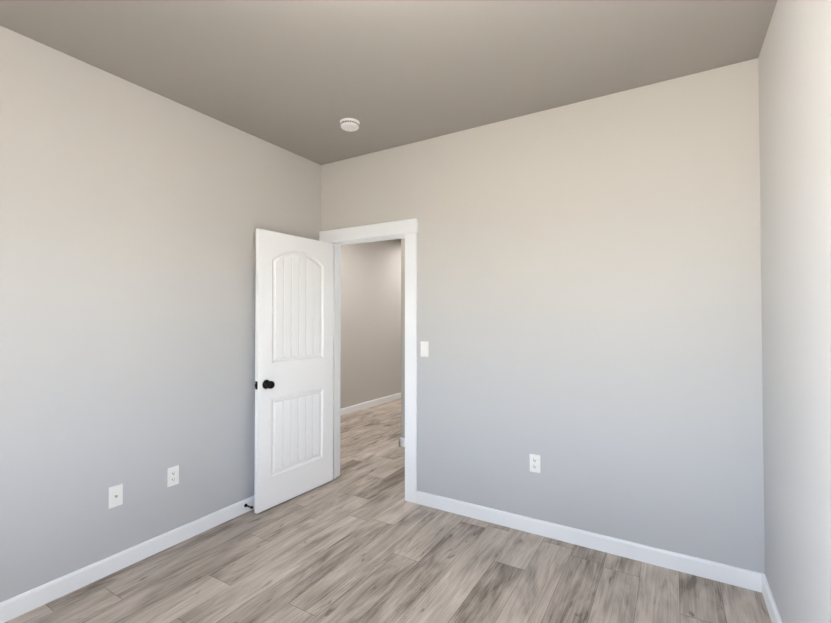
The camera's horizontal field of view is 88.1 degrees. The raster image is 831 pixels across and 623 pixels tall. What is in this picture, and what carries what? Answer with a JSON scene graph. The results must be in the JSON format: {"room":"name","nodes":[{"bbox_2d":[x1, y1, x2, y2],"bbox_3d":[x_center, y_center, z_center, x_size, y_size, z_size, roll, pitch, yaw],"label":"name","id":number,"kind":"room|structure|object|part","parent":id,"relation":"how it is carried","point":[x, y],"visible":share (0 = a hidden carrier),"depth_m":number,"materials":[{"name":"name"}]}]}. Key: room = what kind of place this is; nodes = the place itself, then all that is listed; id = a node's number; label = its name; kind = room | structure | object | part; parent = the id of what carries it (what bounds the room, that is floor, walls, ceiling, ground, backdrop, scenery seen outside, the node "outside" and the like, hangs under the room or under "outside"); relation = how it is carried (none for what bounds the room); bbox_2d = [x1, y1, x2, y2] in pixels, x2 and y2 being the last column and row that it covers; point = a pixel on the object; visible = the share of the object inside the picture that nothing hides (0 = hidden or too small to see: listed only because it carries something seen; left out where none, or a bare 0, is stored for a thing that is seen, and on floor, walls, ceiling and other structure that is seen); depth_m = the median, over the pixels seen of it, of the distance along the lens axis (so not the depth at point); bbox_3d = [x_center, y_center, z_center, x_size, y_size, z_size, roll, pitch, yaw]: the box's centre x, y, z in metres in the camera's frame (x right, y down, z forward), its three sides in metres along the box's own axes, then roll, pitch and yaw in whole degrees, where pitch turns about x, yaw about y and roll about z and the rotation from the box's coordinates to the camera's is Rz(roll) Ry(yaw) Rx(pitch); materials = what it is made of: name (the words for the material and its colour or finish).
{"room":"empty bedroom","nodes":[
{"label":"empty bedroom","id":0,"kind":"room"},
{"bbox_2d":[0,26,320,601],"bbox_3d":[-1.775,0.058,2.305,0.120,2.740,3.473,-1,-1,31],"label":"wall","id":1,"kind":"structure","parent":0,"point":[133,217],"depth_m":2.39,"materials":[{"name":"paint"}]},
{"bbox_2d":[108,484,122,508],"bbox_3d":[-1.650,1.019,2.367,0.016,0.115,0.070,-1,-1,31],"label":"outlet plate","id":2,"kind":"object","parent":1,"relation":"attached to","point":[115,495],"visible":1,"depth_m":2.37,"materials":[{"name":"white plastic"}]},
{"bbox_2d":[0,495,253,622],"bbox_3d":[-1.686,1.382,2.302,0.015,0.092,3.353,-1,-1,31],"label":"baseboard","id":3,"kind":"structure","parent":1,"relation":"attached to","point":[26,601],"depth_m":2.34,"materials":[{"name":"white wood"}]},
{"bbox_2d":[167,465,178,486],"bbox_3d":[-1.490,1.013,2.642,0.009,0.115,0.070,-1,-1,31],"label":"outlet","id":4,"kind":"object","parent":1,"relation":"attached to","point":[172,476],"visible":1,"depth_m":2.64,"materials":[{"name":"white plastic"}]},
{"bbox_2d":[340,240,400,408],"bbox_3d":[-0.736,0.129,6.864,0.120,2.740,5.177,-1,-1,31],"label":"wall","id":5,"kind":"structure","parent":0,"point":[370,365],"depth_m":6.78,"materials":[{"name":"grey paint"}]},
{"bbox_2d":[340,392,400,415],"bbox_3d":[-0.709,1.452,6.757,0.015,0.092,5.057,-1,-1,31],"label":"baseboard","id":6,"kind":"structure","parent":5,"relation":"attached to","point":[354,408],"depth_m":6.71,"materials":[{"name":"white wood"}]},
{"bbox_2d":[5,398,771,622],"bbox_3d":[0.319,1.481,4.117,4.730,0.050,8.770,-1,-1,31],"label":"floor","id":7,"kind":"structure","parent":0,"point":[359,539],"depth_m":2.32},
{"bbox_2d":[0,0,776,241],"bbox_3d":[0.319,-1.333,4.161,4.730,0.100,8.770,-1,-1,31],"label":"ceiling","id":8,"kind":"structure","parent":0,"point":[302,78],"depth_m":2.19,"materials":[{"name":"grey paint"}]},
{"bbox_2d":[340,118,359,131],"bbox_3d":[-0.453,-1.281,2.957,0.136,0.042,0.136,-1,-1,31],"label":"smoke detector","id":9,"kind":"object","parent":8,"relation":"attached to","point":[350,124],"visible":1,"depth_m":2.92,"materials":[{"name":"white plastic"}]},
{"bbox_2d":[401,238,404,437],"bbox_3d":[0.929,0.122,6.395,0.120,2.740,4.030,-1,-1,31],"label":"wall","id":10,"kind":"structure","parent":0,"point":[403,338],"depth_m":4.67,"materials":[{"name":"grey paint"}]},
{"bbox_2d":[401,438,404,446],"bbox_3d":[1.105,1.407,3.913,2.930,0.092,0.015,-1,-1,31],"label":"baseboard","id":11,"kind":"structure","parent":10,"relation":"attached to","point":[402,439],"depth_m":4.65,"materials":[{"name":"white wood"}]},
{"bbox_2d":[321,58,764,573],"bbox_3d":[-0.170,0.075,3.439,4.610,2.740,0.120,-1,-1,31],"label":"wall","id":12,"kind":"structure","parent":0,"point":[589,317],"depth_m":2.60,"materials":[{"name":"paint"}]},
{"bbox_2d":[319,218,418,502],"bbox_3d":[-0.372,0.372,3.555,0.995,2.150,0.166,-1,-1,31],"label":"door frame","id":13,"kind":"structure","parent":12,"relation":"attached to","point":[407,230],"depth_m":3.29,"materials":[{"name":"white wood"}]},
{"bbox_2d":[254,228,333,513],"bbox_3d":[-0.925,0.422,3.367,0.170,2.020,0.774,-1,-1,33],"label":"door leaf","id":14,"kind":"structure","parent":13,"relation":"attached to","point":[294,372],"depth_m":3.31,"materials":[{"name":"white wood"}]},
{"bbox_3d":[-1.104,0.525,3.088,0.170,0.066,0.113,-1,-1,33],"label":"knob","id":15,"kind":"part","parent":14,"relation":"part of","materials":[{"name":"black metal"}]},
{"bbox_2d":[420,341,428,356],"bbox_3d":[0.066,0.282,3.217,0.070,0.115,0.012,-1,-1,31],"label":"light switch","id":16,"kind":"object","parent":12,"relation":"attached to","point":[424,347],"visible":1,"depth_m":3.21,"materials":[{"name":"white plastic"}]},
{"bbox_2d":[530,454,539,472],"bbox_3d":[0.774,0.985,2.784,0.070,0.115,0.009,-1,-1,31],"label":"outlet","id":17,"kind":"object","parent":12,"relation":"attached to","point":[534,463],"visible":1,"depth_m":2.78,"materials":[{"name":"white plastic"}]},
{"bbox_2d":[416,491,755,590],"bbox_3d":[0.874,1.388,2.715,2.015,0.092,0.015,-1,-1,31],"label":"baseboard","id":18,"kind":"structure","parent":12,"relation":"attached to","point":[732,575],"depth_m":2.56,"materials":[{"name":"white wood"}]},
{"bbox_2d":[758,0,830,622],"bbox_3d":[1.262,0.041,1.227,0.120,2.740,4.740,-1,-1,31],"label":"wall","id":19,"kind":"structure","parent":0,"point":[794,62],"depth_m":1.58,"materials":[{"name":"paint"}]},
{"bbox_2d":[756,572,782,622],"bbox_3d":[0.910,1.357,0.748,0.015,0.092,3.353,-1,-1,31],"label":"baseboard","id":20,"kind":"structure","parent":19,"relation":"attached to","point":[762,585],"depth_m":2.05,"materials":[{"name":"white wood"}]}
]}

